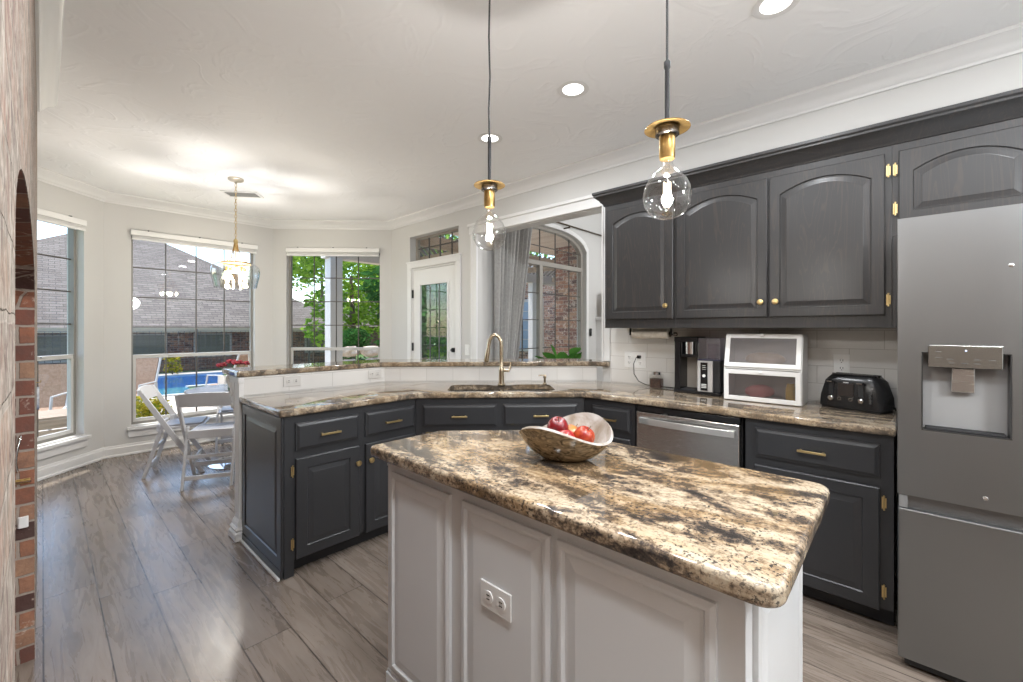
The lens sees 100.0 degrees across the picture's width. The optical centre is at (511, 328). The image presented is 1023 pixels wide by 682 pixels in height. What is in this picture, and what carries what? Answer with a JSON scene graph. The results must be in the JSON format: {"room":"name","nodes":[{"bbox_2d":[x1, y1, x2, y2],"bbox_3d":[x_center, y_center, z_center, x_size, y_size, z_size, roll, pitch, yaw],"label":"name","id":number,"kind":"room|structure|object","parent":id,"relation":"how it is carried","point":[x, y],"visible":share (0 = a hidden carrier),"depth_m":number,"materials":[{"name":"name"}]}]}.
{"room":"kitchen","nodes":[
{"label":"kitchen","id":0,"kind":"room"},
{"bbox_2d":[0,0,36,681],"bbox_3d":[-0.912,-0.100,0.225,6.050,2.900,0.860,0,0,42],"label":"wall","id":1,"kind":"structure","parent":0,"point":[18,79],"depth_m":0.87,"materials":[{"name":"brick"}]},
{"bbox_2d":[17,516,28,528],"bbox_3d":[-1.964,0.780,1.725,0.010,0.045,0.030,0,0,42],"label":"wall outlet","id":2,"kind":"object","parent":1,"relation":"attached to","point":[22,522],"visible":1,"depth_m":1.72,"materials":[{"name":"white plastic"}]},
{"bbox_2d":[35,0,1022,229],"bbox_3d":[-0.610,-1.362,2.238,8.320,0.104,3.800,0,0,42],"label":"trim","id":3,"kind":"structure","parent":1,"relation":"attached to","point":[1008,41],"depth_m":2.72,"materials":[{"name":"white wood"}]},
{"bbox_2d":[37,180,103,467],"bbox_3d":[-4.272,-0.100,3.674,0.160,2.900,1.783,0,0,-3],"label":"wall","id":4,"kind":"structure","parent":0,"point":[90,242],"depth_m":4.27,"materials":[{"name":"grey paint"}]},
{"bbox_2d":[37,208,86,230],"bbox_3d":[-4.164,-1.009,3.696,0.053,0.114,1.017,0,0,-3],"label":"window blind","id":5,"kind":"object","parent":4,"relation":"attached to","point":[46,216],"visible":0.65,"depth_m":3.96,"materials":[{"name":"white plastic"}]},
{"bbox_2d":[37,228,91,459],"bbox_3d":[-4.236,0.077,3.716,0.175,2.175,1.095,0,0,-3],"label":"window","id":6,"kind":"structure","parent":4,"relation":"in","point":[61,447],"depth_m":4.18,"materials":[{"name":"silver metal"}]},
{"bbox_2d":[37,436,232,481],"bbox_3d":[-3.143,1.290,4.322,1.996,0.116,3.963,0,0,30],"label":"baseboard","id":7,"kind":"structure","parent":4,"relation":"attached to","point":[59,467],"depth_m":4.40,"materials":[{"name":"white"}]},
{"bbox_2d":[38,370,222,431],"bbox_3d":[-7.862,1.510,7.525,14.640,0.020,18.500,0,0,42],"label":"floor","id":8,"kind":"structure","parent":0,"point":[172,402],"depth_m":8.24,"materials":[{"name":"concrete"}]},
{"bbox_2d":[38,364,66,429],"bbox_3d":[-6.406,0.988,5.752,0.596,1.030,0.775,0,0,-28],"label":"patio chair","id":9,"kind":"object","parent":8,"relation":"on","point":[52,386],"visible":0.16,"depth_m":6.00,"materials":[{"name":"beige fabric"}]},
{"bbox_2d":[38,408,66,436],"bbox_3d":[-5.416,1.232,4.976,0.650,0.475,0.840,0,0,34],"label":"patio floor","id":10,"kind":"structure","parent":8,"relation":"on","point":[56,415],"depth_m":4.84,"materials":[{"name":"beige concrete"}]},
{"bbox_2d":[136,358,161,412],"bbox_3d":[-6.226,0.988,6.985,0.596,1.030,0.775,0,0,-17],"label":"patio chair","id":11,"kind":"object","parent":8,"relation":"on","point":[146,368],"visible":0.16,"depth_m":7.27,"materials":[{"name":"beige fabric"}]},
{"bbox_2d":[136,396,171,417],"bbox_3d":[-4.995,1.211,5.945,0.812,0.714,0.748,0,0,42],"label":"shrub","id":12,"kind":"object","parent":8,"relation":"on","point":[141,407],"visible":0.26,"depth_m":5.78,"materials":[{"name":"green plant"}]},
{"bbox_2d":[163,357,183,373],"bbox_3d":[-11.012,1.153,13.932,0.562,0.693,0.566,0,0,-21],"label":"shrub","id":13,"kind":"object","parent":8,"relation":"on","point":[171,359],"visible":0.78,"depth_m":13.88,"materials":[{"name":"green plant"}]},
{"bbox_2d":[205,354,247,385],"bbox_3d":[-5.504,0.988,8.493,0.775,1.030,0.596,0,0,8],"label":"patio chair","id":14,"kind":"object","parent":8,"relation":"on","point":[239,357],"visible":0.18,"depth_m":8.28,"materials":[{"name":"grey"}]},
{"bbox_2d":[325,257,342,361],"bbox_3d":[-3.135,0.135,7.567,0.280,2.730,0.280,0,0,42],"label":"patio post","id":15,"kind":"object","parent":8,"relation":"on","point":[330,263],"visible":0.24,"depth_m":7.49,"materials":[{"name":"grey wood"}]},
{"bbox_2d":[321,256,554,285],"bbox_3d":[-0.948,-1.365,10.012,0.190,0.270,6.900,0,0,42],"label":"beam","id":16,"kind":"object","parent":15,"relation":"on","point":[531,278],"visible":0.14,"depth_m":8.12,"materials":[{"name":"beige paint"}]},
{"bbox_2d":[420,236,554,281],"bbox_3d":[-0.176,-1.390,9.306,1.896,0.240,6.832,0,0,42],"label":"pergola","id":17,"kind":"object","parent":16,"relation":"attached to","point":[547,271],"visible":0.17,"depth_m":8.14,"materials":[{"name":"brown wood"}]},
{"bbox_2d":[343,327,370,359],"bbox_3d":[-4.233,0.732,11.501,1.254,1.536,1.341,0,0,-25],"label":"shrub","id":18,"kind":"object","parent":8,"relation":"on","point":[363,335],"visible":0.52,"depth_m":11.26,"materials":[{"name":"green plant"}]},
{"bbox_2d":[355,265,446,358],"bbox_3d":[-2.538,-0.366,12.931,3.666,3.747,3.880,0,0,42],"label":"tree","id":19,"kind":"object","parent":8,"relation":"on","point":[434,287],"visible":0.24,"depth_m":11.81,"materials":[{"name":"green plant"}]},
{"bbox_2d":[423,343,446,358],"bbox_3d":[-1.762,1.019,12.008,1.528,1.276,1.510,0,0,42],"label":"shrub","id":20,"kind":"object","parent":8,"relation":"on","point":[436,350],"visible":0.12,"depth_m":11.88,"materials":[{"name":"green plant"}]},
{"bbox_2d":[528,283,535,358],"bbox_3d":[0.562,0.135,11.612,0.220,2.730,0.220,0,0,42],"label":"patio post","id":21,"kind":"object","parent":8,"relation":"on","point":[531,286],"visible":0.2,"depth_m":11.55,"materials":[{"name":"grey wood"}]},
{"bbox_2d":[556,246,576,354],"bbox_3d":[1.236,0.005,8.096,0.500,2.990,0.720,0,0,42],"label":"brick pillar","id":22,"kind":"structure","parent":8,"relation":"on","point":[561,257],"depth_m":7.84,"materials":[{"name":"brown brick"}]},
{"bbox_2d":[104,202,272,446],"bbox_3d":[-3.739,-0.100,5.099,0.160,2.900,1.858,0,0,42],"label":"wall","id":23,"kind":"structure","parent":0,"point":[119,220],"depth_m":4.59,"materials":[{"name":"grey paint"}]},
{"bbox_2d":[127,236,252,437],"bbox_3d":[-3.713,0.077,5.072,0.175,2.175,1.257,0,0,42],"label":"window","id":24,"kind":"structure","parent":23,"relation":"in","point":[134,431],"depth_m":5.00,"materials":[{"name":"silver metal"}]},
{"bbox_2d":[130,229,257,253],"bbox_3d":[-3.656,-1.009,5.028,0.053,0.114,1.215,0,0,42],"label":"window blind","id":25,"kind":"object","parent":24,"relation":"attached to","point":[139,235],"visible":1,"depth_m":4.94,"materials":[{"name":"white plastic"}]},
{"bbox_2d":[159,343,434,388],"bbox_3d":[-16.872,1.810,28.971,76.000,0.580,100.000,0,0,42],"label":"ground","id":26,"kind":"structure","parent":0,"point":[360,354],"depth_m":15.49,"materials":[{"name":"grey concrete"}]},
{"bbox_2d":[65,371,222,402],"bbox_3d":[-11.814,1.545,8.767,5.270,0.150,15.000,0,0,42],"label":"swimming pool","id":27,"kind":"object","parent":26,"relation":"in","point":[177,384],"visible":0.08,"depth_m":12.18,"materials":[{"name":"blue liquid"}]},
{"bbox_2d":[37,329,344,371],"bbox_3d":[-12.347,0.760,13.616,0.060,1.480,15.500,0,0,42],"label":"fence","id":28,"kind":"object","parent":26,"relation":"on","point":[240,334],"visible":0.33,"depth_m":14.79,"materials":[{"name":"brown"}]},
{"bbox_2d":[37,234,359,372],"bbox_3d":[-18.013,-1.500,19.378,15.860,6.600,15.700,0,0,42],"label":"neighbor house","id":29,"kind":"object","parent":26,"relation":"on","point":[51,271],"visible":0.35,"depth_m":16.07,"materials":[{"name":"brick"}]},
{"bbox_2d":[293,259,360,303],"bbox_3d":[-13.860,-4.674,30.725,7.440,12.353,7.858,0,0,-36],"label":"tree","id":30,"kind":"object","parent":26,"relation":"on","point":[322,271],"visible":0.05,"depth_m":28.86,"materials":[{"name":"green plant"}]},
{"bbox_2d":[293,256,379,358],"bbox_3d":[-5.902,-1.322,16.289,5.514,5.654,5.715,0,0,42],"label":"tree","id":31,"kind":"object","parent":26,"relation":"on","point":[352,295],"visible":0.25,"depth_m":15.83,"materials":[{"name":"green plant"}]},
{"bbox_2d":[318,290,379,346],"bbox_3d":[-10.483,-0.500,28.550,6.800,4.000,7.200,0,0,42],"label":"tree","id":32,"kind":"object","parent":26,"relation":"on","point":[375,335],"visible":0.08,"depth_m":26.36,"materials":[{"name":"plant"}]},
{"bbox_2d":[518,266,554,358],"bbox_3d":[3.830,-0.250,15.602,9.000,3.500,7.800,0,0,42],"label":"brick wall","id":33,"kind":"structure","parent":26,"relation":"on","point":[548,300],"depth_m":13.52,"materials":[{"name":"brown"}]},
{"bbox_2d":[273,229,391,364],"bbox_3d":[-2.428,-0.100,5.754,1.662,2.900,0.160,0,0,-3],"label":"wall","id":34,"kind":"structure","parent":0,"point":[283,239],"depth_m":5.67,"materials":[{"name":"grey paint"}]},
{"bbox_2d":[289,253,379,363],"bbox_3d":[-2.359,0.077,5.720,1.285,2.175,0.175,0,0,-3],"label":"window","id":35,"kind":"structure","parent":34,"relation":"in","point":[291,348],"depth_m":5.77,"materials":[{"name":"silver metal"}]},
{"bbox_2d":[286,247,379,256],"bbox_3d":[-2.346,-1.009,5.649,1.205,0.114,0.053,0,0,-3],"label":"window blind","id":36,"kind":"object","parent":35,"relation":"attached to","point":[351,252],"visible":1,"depth_m":5.63,"materials":[{"name":"white plastic"}]},
{"bbox_2d":[250,366,596,395],"bbox_3d":[-0.618,0.833,3.450,2.622,1.035,0.575,0,0,-19],"label":"wall","id":37,"kind":"structure","parent":0,"point":[445,366],"depth_m":3.54,"materials":[{"name":"grey paint"}]},
{"bbox_2d":[226,375,234,415],"bbox_3d":[-1.857,0.445,2.876,0.170,0.258,0.068,0,0,42],"label":"corbel","id":38,"kind":"object","parent":37,"relation":"attached to","point":[229,379],"visible":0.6,"depth_m":2.83,"materials":[{"name":"white wood"}]},
{"bbox_2d":[229,377,243,542],"bbox_3d":[-1.770,0.831,2.764,0.144,1.032,0.056,0,0,42],"label":"trim","id":39,"kind":"structure","parent":37,"relation":"attached to","point":[235,530],"depth_m":2.75,"materials":[{"name":"white wood"}]},
{"bbox_2d":[222,359,609,376],"bbox_3d":[-0.632,0.294,3.537,2.945,0.038,0.906,0,0,-17],"label":"bar","id":40,"kind":"object","parent":37,"relation":"on","point":[357,364],"visible":0.94,"depth_m":3.50,"materials":[{"name":"stone"}]},
{"bbox_2d":[244,366,595,395],"bbox_3d":[-0.589,0.376,3.410,2.575,0.121,0.501,0,0,-19],"label":"backsplash","id":41,"kind":"structure","parent":37,"relation":"attached to","point":[255,385],"depth_m":3.52,"materials":[{"name":"white tile"}]},
{"bbox_2d":[283,375,300,386],"bbox_3d":[-1.519,0.365,2.974,0.009,0.070,0.115,0,0,42],"label":"wall outlet","id":42,"kind":"object","parent":41,"relation":"attached to","point":[288,380],"visible":1,"depth_m":2.97,"materials":[{"name":"grey plastic"}]},
{"bbox_2d":[15,438,953,681],"bbox_3d":[0.693,1.410,3.634,8.480,0.120,8.100,0,0,42],"label":"floor","id":43,"kind":"structure","parent":0,"point":[139,580],"depth_m":2.10,"materials":[{"name":"brown wood"}]},
{"bbox_2d":[136,385,211,478],"bbox_3d":[-3.209,0.942,4.100,0.517,0.814,0.432,0,0,-28],"label":"folding chair","id":44,"kind":"object","parent":43,"relation":"on","point":[146,392],"visible":0.92,"depth_m":4.01,"materials":[{"name":"grey plastic"}]},
{"bbox_2d":[175,392,234,490],"bbox_3d":[-2.647,0.942,3.813,0.432,0.814,0.517,0,0,-21],"label":"folding chair","id":45,"kind":"object","parent":43,"relation":"on","point":[205,399],"visible":0.77,"depth_m":3.67,"materials":[{"name":"grey plastic"}]},
{"bbox_2d":[184,384,234,469],"bbox_3d":[-2.778,0.975,4.342,0.860,0.749,0.860,0,0,42],"label":"round table","id":46,"kind":"object","parent":43,"relation":"on","point":[221,387],"visible":0.23,"depth_m":4.19,"materials":[{"name":"grey"}]},
{"bbox_3d":[-2.720,0.499,4.139,0.100,0.200,0.100,0,0,42],"label":"flower vase","id":47,"kind":"object","parent":46,"relation":"on","visible":0},
{"bbox_2d":[215,359,249,389],"bbox_3d":[-2.706,0.446,4.176,0.282,0.295,0.152,0,0,-19],"label":"flower bouquet","id":48,"kind":"object","parent":47,"relation":"in","point":[233,362],"visible":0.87,"depth_m":4.15,"materials":[{"name":"red plant"}]},
{"bbox_2d":[215,375,233,452],"bbox_3d":[-3.116,0.942,4.913,0.432,0.814,0.517,0,0,-31],"label":"folding chair","id":49,"kind":"object","parent":43,"relation":"on","point":[226,409],"visible":0.24,"depth_m":4.77,"materials":[{"name":"grey plastic"}]},
{"bbox_2d":[239,403,283,581],"bbox_3d":[-1.481,0.913,2.515,0.680,0.870,0.032,0,0,42],"label":"end panel","id":50,"kind":"object","parent":43,"relation":"on","point":[262,432],"visible":0.92,"depth_m":2.46,"materials":[{"name":"grey paint"}]},
{"bbox_2d":[283,406,362,579],"bbox_3d":[-1.296,0.911,2.676,0.725,0.871,0.452,0,0,42],"label":"base cabinet","id":51,"kind":"object","parent":43,"relation":"on","point":[323,451],"visible":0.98,"depth_m":2.44,"materials":[{"name":"grey paint"}]},
{"bbox_2d":[357,399,414,543],"bbox_3d":[-0.954,0.911,3.051,0.725,0.871,0.560,0,0,42],"label":"base cabinet","id":52,"kind":"object","parent":43,"relation":"on","point":[390,421],"visible":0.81,"depth_m":2.70,"materials":[{"name":"grey paint"}]},
{"bbox_2d":[415,397,583,435],"bbox_3d":[-0.086,0.911,3.166,1.160,0.871,0.550,0,0,-3],"label":"base cabinet","id":53,"kind":"object","parent":43,"relation":"on","point":[431,414],"visible":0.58,"depth_m":2.92,"materials":[{"name":"grey paint"}]},
{"bbox_2d":[239,381,897,436],"bbox_3d":[0.221,0.455,2.861,3.845,0.038,1.572,0,0,8],"label":"countertop","id":54,"kind":"structure","parent":53,"relation":"on","point":[294,403],"depth_m":2.71,"materials":[{"name":"stone"}]},
{"bbox_2d":[484,333,511,385],"bbox_3d":[-0.104,0.235,3.287,0.214,0.402,0.060,0,0,-3],"label":"faucet","id":55,"kind":"object","parent":54,"relation":"on","point":[502,370],"visible":1,"depth_m":3.27,"materials":[{"name":"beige metal"}]},
{"bbox_2d":[451,389,549,391],"bbox_3d":[-0.074,0.569,3.159,0.812,0.182,0.428,0,0,-3],"label":"sink","id":56,"kind":"object","parent":54,"relation":"in","point":[516,389],"visible":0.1,"depth_m":3.37,"materials":[{"name":"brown metal"}]},
{"bbox_2d":[649,371,662,388],"bbox_3d":[1.062,0.375,3.141,0.088,0.121,0.072,0,0,42],"label":"glass jar","id":57,"kind":"object","parent":54,"relation":"on","point":[657,383],"visible":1,"depth_m":3.12,"materials":[{"name":"brown glass"}]},
{"bbox_2d":[633,336,724,395],"bbox_3d":[1.151,0.246,3.042,0.671,0.378,0.197,0,0,42],"label":"coffee maker","id":58,"kind":"object","parent":54,"relation":"on","point":[695,373],"visible":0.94,"depth_m":2.89,"materials":[{"name":"black plastic"}]},
{"bbox_2d":[684,342,694,353],"bbox_3d":[1.223,0.133,2.929,0.084,0.080,0.084,0,0,42],"label":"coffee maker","id":59,"kind":"object","parent":58,"relation":"on","point":[689,347],"depth_m":2.89,"materials":[{"name":"silver metal"}]},
{"bbox_2d":[724,334,807,406],"bbox_3d":[1.528,0.233,2.590,0.404,0.406,0.235,0,0,41],"label":"bread box","id":60,"kind":"object","parent":54,"relation":"on","point":[739,374],"visible":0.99,"depth_m":2.61,"materials":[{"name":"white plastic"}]},
{"bbox_2d":[745,385,774,397],"bbox_3d":[1.510,0.382,2.610,0.171,0.075,0.090,0,0,10],"label":"bread bag","id":61,"kind":"object","parent":60,"relation":"in","point":[762,391],"visible":0.98,"depth_m":2.58,"materials":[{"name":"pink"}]},
{"bbox_2d":[745,352,785,363],"bbox_3d":[1.542,0.188,2.609,0.220,0.083,0.100,0,0,41],"label":"bread loaf","id":62,"kind":"object","parent":60,"relation":"in","point":[758,357],"visible":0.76,"depth_m":2.57,"materials":[{"name":"beige food"}]},
{"bbox_2d":[785,383,794,400],"bbox_3d":[1.630,0.373,2.504,0.052,0.100,0.052,0,0,42],"label":"jar","id":63,"kind":"object","parent":60,"relation":"in","point":[790,388],"visible":0.78,"depth_m":2.49,"materials":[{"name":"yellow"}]},
{"bbox_2d":[820,372,896,413],"bbox_3d":[1.882,0.341,2.330,0.233,0.189,0.290,0,0,-29],"label":"toaster","id":64,"kind":"object","parent":54,"relation":"on","point":[868,393],"visible":1,"depth_m":2.26,"materials":[{"name":"black plastic"}]},
{"bbox_2d":[535,345,581,358],"bbox_3d":[0.637,0.770,5.057,0.491,1.158,0.905,0,0,42],"label":"potted plant","id":65,"kind":"object","parent":43,"relation":"on","point":[573,352],"visible":0.18,"depth_m":5.13,"materials":[{"name":"green plant"}]},
{"bbox_2d":[386,463,802,681],"bbox_3d":[0.175,0.913,1.380,1.207,0.870,0.577,0,0,42],"label":"kitchen island","id":66,"kind":"object","parent":43,"relation":"on","point":[583,610],"visible":0.7,"depth_m":1.09,"materials":[{"name":"white paint"}]},
{"bbox_2d":[481,578,511,622],"bbox_3d":[-0.045,0.750,1.184,0.117,0.074,0.009,0,0,42],"label":"wall outlet","id":67,"kind":"object","parent":66,"relation":"attached to","point":[495,599],"visible":1,"depth_m":1.18,"materials":[{"name":"white plastic"}]},
{"bbox_2d":[496,598,505,610],"bbox_3d":[-0.029,0.750,1.166,0.033,0.033,0.003,0,0,42],"label":"receptacle","id":68,"kind":"object","parent":67,"relation":"attached to","point":[500,602],"depth_m":1.16,"materials":[{"name":"white plastic"}]},
{"bbox_2d":[370,430,829,607],"bbox_3d":[0.181,0.457,1.398,1.324,0.042,0.668,0,0,42],"label":"island countertop","id":69,"kind":"structure","parent":66,"relation":"on","point":[746,535],"depth_m":1.10,"materials":[{"name":"stone"}]},
{"bbox_2d":[518,412,612,461],"bbox_3d":[0.181,0.366,1.436,0.316,0.136,0.224,0,0,0],"label":"fruit bowl","id":70,"kind":"object","parent":69,"relation":"on","point":[550,444],"visible":0.94,"depth_m":1.37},
{"bbox_2d":[547,416,568,430],"bbox_3d":[0.157,0.332,1.457,0.073,0.074,0.073,0,0,-38],"label":"apple","id":71,"kind":"object","parent":70,"relation":"in","point":[557,423],"visible":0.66,"depth_m":1.43,"materials":[{"name":"red food"}]},
{"bbox_2d":[574,426,594,442],"bbox_3d":[0.242,0.359,1.432,0.072,0.071,0.071,0,0,-26],"label":"apple","id":72,"kind":"object","parent":70,"relation":"in","point":[585,433],"visible":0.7,"depth_m":1.41,"materials":[{"name":"red food"}]},
{"bbox_2d":[584,398,638,446],"bbox_3d":[0.786,0.911,3.085,0.497,0.871,0.655,0,0,42],"label":"base cabinet","id":73,"kind":"object","parent":43,"relation":"on","point":[621,416],"visible":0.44,"depth_m":2.77,"materials":[{"name":"grey paint"}]},
{"bbox_2d":[637,404,745,467],"bbox_3d":[1.186,0.914,2.692,0.596,0.865,0.646,0,0,42],"label":"dishwasher","id":74,"kind":"object","parent":43,"relation":"on","point":[716,438],"visible":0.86,"depth_m":2.44,"materials":[{"name":"silver metal"}]},
{"bbox_2d":[746,418,895,625],"bbox_3d":[1.654,0.911,2.294,0.590,0.871,0.658,0,0,42],"label":"base cabinet","id":75,"kind":"object","parent":43,"relation":"on","point":[849,562],"visible":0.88,"depth_m":1.99,"materials":[{"name":"grey paint"}]},
{"bbox_2d":[898,203,1022,681],"bbox_3d":[2.142,0.455,1.703,0.900,1.789,0.835,0,0,42],"label":"refrigerator","id":76,"kind":"object","parent":43,"relation":"on","point":[960,273],"visible":1,"depth_m":1.60,"materials":[{"name":"grey metal"}]},
{"bbox_2d":[37,0,1022,220],"bbox_3d":[-0.681,-1.482,2.235,8.620,0.135,4.180,0,0,42],"label":"ceiling","id":77,"kind":"structure","parent":0,"point":[323,109],"depth_m":2.43,"materials":[{"name":"white paint"}]},
{"bbox_2d":[210,176,259,288],"bbox_3d":[-2.606,-0.899,4.056,0.400,1.029,0.400,0,0,42],"label":"chandelier","id":78,"kind":"object","parent":77,"relation":"hanging from","point":[235,180],"visible":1,"depth_m":4.05,"materials":[{"name":"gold metal"}]},
{"bbox_2d":[220,190,263,198],"bbox_3d":[-2.825,-1.409,4.513,0.340,0.012,0.200,0,0,-8],"label":"ceiling vent","id":79,"kind":"object","parent":77,"relation":"in","point":[240,194],"visible":1,"depth_m":4.49,"materials":[{"name":"white metal"}]},
{"bbox_2d":[473,0,505,250],"bbox_3d":[-0.083,-0.854,1.621,0.127,1.120,0.127,0,0,42],"label":"pendant light","id":80,"kind":"object","parent":77,"relation":"hanging from","point":[489,187],"visible":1,"depth_m":1.61,"materials":[{"name":"gold metal"}]},
{"bbox_2d":[484,189,494,208],"bbox_3d":[-0.083,-0.489,1.621,0.042,0.065,0.042,0,0,42],"label":"socket","id":81,"kind":"object","parent":80,"relation":"attached to","point":[489,194],"depth_m":1.60,"materials":[{"name":"gold metal"}]},
{"bbox_2d":[478,133,501,143],"bbox_3d":[-0.160,-1.410,3.188,0.184,0.008,0.184,0,0,42],"label":"recessed light","id":82,"kind":"object","parent":77,"relation":"in","point":[496,138],"visible":0.88,"depth_m":3.18,"materials":[{"name":"white plastic"}]},
{"bbox_2d":[557,81,588,97],"bbox_3d":[0.364,-1.410,2.535,0.184,0.008,0.184,0,0,42],"label":"recessed light","id":83,"kind":"object","parent":77,"relation":"in","point":[570,89],"visible":1,"depth_m":2.53,"materials":[{"name":"white plastic"}]},
{"bbox_2d":[563,84,583,94],"bbox_3d":[0.364,-1.412,2.535,0.126,0.002,0.126,0,0,42],"label":"diffuser","id":84,"kind":"object","parent":83,"relation":"attached to","point":[568,89],"depth_m":2.53,"materials":[{"name":"white plastic"}]},
{"bbox_2d":[643,0,692,220],"bbox_3d":[0.421,-0.854,1.160,0.127,1.120,0.127,0,0,42],"label":"pendant light","id":85,"kind":"object","parent":77,"relation":"hanging from","point":[666,130],"visible":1,"depth_m":1.15,"materials":[{"name":"gold metal"}]},
{"bbox_2d":[659,133,674,161],"bbox_3d":[0.421,-0.489,1.160,0.042,0.065,0.042,0,0,42],"label":"socket","id":86,"kind":"object","parent":85,"relation":"attached to","point":[666,140],"depth_m":1.14,"materials":[{"name":"gold metal"}]},
{"bbox_2d":[752,0,799,19],"bbox_3d":[1.150,-1.410,1.866,0.184,0.008,0.184,0,0,42],"label":"recessed light","id":87,"kind":"object","parent":77,"relation":"in","point":[762,9],"visible":1,"depth_m":1.89,"materials":[{"name":"white plastic"}]},
{"bbox_2d":[759,0,791,13],"bbox_3d":[1.150,-1.412,1.866,0.126,0.002,0.126,0,0,42],"label":"diffuser","id":88,"kind":"object","parent":87,"relation":"attached to","point":[765,6],"depth_m":1.88,"materials":[{"name":"white plastic"}]},
{"bbox_2d":[487,213,601,359],"bbox_3d":[0.929,-0.275,6.115,0.160,3.250,3.720,0,0,42],"label":"wall","id":89,"kind":"structure","parent":0,"point":[593,223],"depth_m":6.22,"materials":[{"name":"grey paint"}]},
{"bbox_2d":[520,226,582,358],"bbox_3d":[0.451,-0.203,5.603,0.065,2.205,1.640,0,0,42],"label":"window","id":90,"kind":"structure","parent":89,"relation":"in","point":[539,264],"depth_m":5.74,"materials":[{"name":"grey"}]},
{"bbox_2d":[544,223,588,358],"bbox_3d":[0.520,-0.203,5.540,0.012,2.305,1.740,0,0,42],"label":"trim","id":91,"kind":"structure","parent":89,"relation":"attached to","point":[555,226],"depth_m":6.14,"materials":[{"name":"white wood"}]},
{"bbox_2d":[556,222,601,236],"bbox_3d":[0.722,-1.345,5.688,0.111,0.040,2.730,0,0,42],"label":"curtain rod","id":92,"kind":"object","parent":89,"relation":"attached to","point":[556,222],"visible":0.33,"depth_m":5.79,"materials":[{"name":"brown metal"}]},
{"bbox_2d":[494,227,531,358],"bbox_3d":[0.035,0.007,4.873,0.079,2.645,0.636,0,0,42],"label":"curtain","id":93,"kind":"object","parent":92,"relation":"hanging from","point":[511,260],"visible":0.56,"depth_m":4.80,"materials":[{"name":"fabric"}]},
{"bbox_2d":[392,52,1022,576],"bbox_3d":[1.080,-0.100,3.353,7.330,2.900,0.152,0,0,42],"label":"wall","id":94,"kind":"structure","parent":0,"point":[1005,74],"depth_m":2.91,"materials":[{"name":"grey paint"}]},
{"bbox_2d":[412,264,454,358],"bbox_3d":[-0.936,0.306,5.115,0.844,2.063,0.092,0,0,42],"label":"door","id":95,"kind":"structure","parent":94,"relation":"in","point":[443,274],"depth_m":5.12,"materials":[{"name":"white wood"}]},
{"bbox_2d":[406,253,461,358],"bbox_3d":[-0.896,0.258,5.148,1.040,2.185,0.170,0,0,42],"label":"trim","id":96,"kind":"structure","parent":94,"relation":"attached to","point":[456,258],"depth_m":5.01,"materials":[{"name":"white wood"}]},
{"bbox_2d":[416,229,457,260],"bbox_3d":[-0.862,-0.995,5.195,0.937,0.310,0.045,0,0,42],"label":"window","id":97,"kind":"structure","parent":94,"relation":"in","point":[451,232],"depth_m":5.26,"materials":[{"name":"beige"}]},
{"bbox_2d":[467,194,610,360],"bbox_3d":[0.219,0.113,4.126,1.735,2.475,0.174,0,0,42],"label":"trim","id":98,"kind":"structure","parent":94,"relation":"attached to","point":[583,203],"depth_m":4.07,"materials":[{"name":"white wood"}]},
{"bbox_2d":[595,317,602,380],"bbox_3d":[1.766,0.592,6.718,0.259,1.513,1.300,0,0,42],"label":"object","id":99,"kind":"structure","parent":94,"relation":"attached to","point":[598,319],"depth_m":6.31,"materials":[{"name":"white"}]},
{"bbox_2d":[625,351,645,367],"bbox_3d":[0.963,0.245,3.350,0.175,0.125,0.009,0,0,42],"label":"wall outlet","id":100,"kind":"object","parent":94,"relation":"attached to","point":[630,357],"visible":0.99,"depth_m":3.35,"materials":[{"name":"white plastic"}]},
{"bbox_2d":[605,192,675,327],"bbox_3d":[0.981,-0.449,3.094,0.523,0.893,0.386,0,0,42],"label":"upper cabinet","id":101,"kind":"object","parent":94,"relation":"attached to","point":[640,249],"visible":0.92,"depth_m":2.95,"materials":[{"name":"grey paint"}]},
{"bbox_2d":[629,328,677,336],"bbox_3d":[1.016,0.029,3.081,0.355,0.059,0.044,0,0,42],"label":"paper towel holder","id":102,"kind":"object","parent":101,"relation":"attached to","point":[630,329],"visible":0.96,"depth_m":2.98,"materials":[{"name":"black metal"}]},
{"bbox_2d":[631,329,669,338],"bbox_3d":[1.003,0.040,3.094,0.270,0.066,0.066,0,0,42],"label":"paper towel roll","id":103,"kind":"object","parent":102,"relation":"hanging from","point":[635,333],"visible":0.93,"depth_m":3.06,"materials":[{"name":"white paper"}]},
{"bbox_2d":[676,145,897,327],"bbox_3d":[1.571,-0.449,2.554,1.078,0.893,0.386,0,0,42],"label":"upper cabinet","id":104,"kind":"object","parent":94,"relation":"attached to","point":[809,245],"depth_m":2.35,"materials":[{"name":"grey paint"}]},
{"bbox_2d":[592,88,1022,206],"bbox_3d":[1.717,-0.946,2.406,2.679,0.099,0.405,0,0,42],"label":"crown molding","id":105,"kind":"structure","parent":104,"relation":"attached to","point":[1008,105],"depth_m":2.20,"materials":[{"name":"grey paint"}]},
{"bbox_2d":[834,354,849,372],"bbox_3d":[1.911,0.208,2.483,0.075,0.118,0.009,0,0,42],"label":"wall outlet","id":106,"kind":"object","parent":94,"relation":"attached to","point":[841,361],"visible":0.87,"depth_m":2.48,"materials":[{"name":"white plastic"}]},
{"bbox_2d":[892,117,1022,243],"bbox_3d":[2.316,-0.672,1.891,0.950,0.445,0.359,0,0,42],"label":"upper cabinet","id":107,"kind":"object","parent":94,"relation":"attached to","point":[980,167],"visible":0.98,"depth_m":1.93,"materials":[{"name":"grey paint"}]},
{"bbox_3d":[0.815,-1.835,3.523,9.950,0.530,9.300,0,0,42],"label":"roof","id":108,"kind":"structure","parent":0,"visible":0},
{"bbox_2d":[450,229,571,255],"bbox_3d":[1.277,-1.575,7.978,1.820,0.150,6.900,0,0,42],"label":"patio ceiling","id":109,"kind":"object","parent":108,"relation":"attached to","point":[547,239],"visible":0.07,"depth_m":7.49,"materials":[{"name":"white paint"}]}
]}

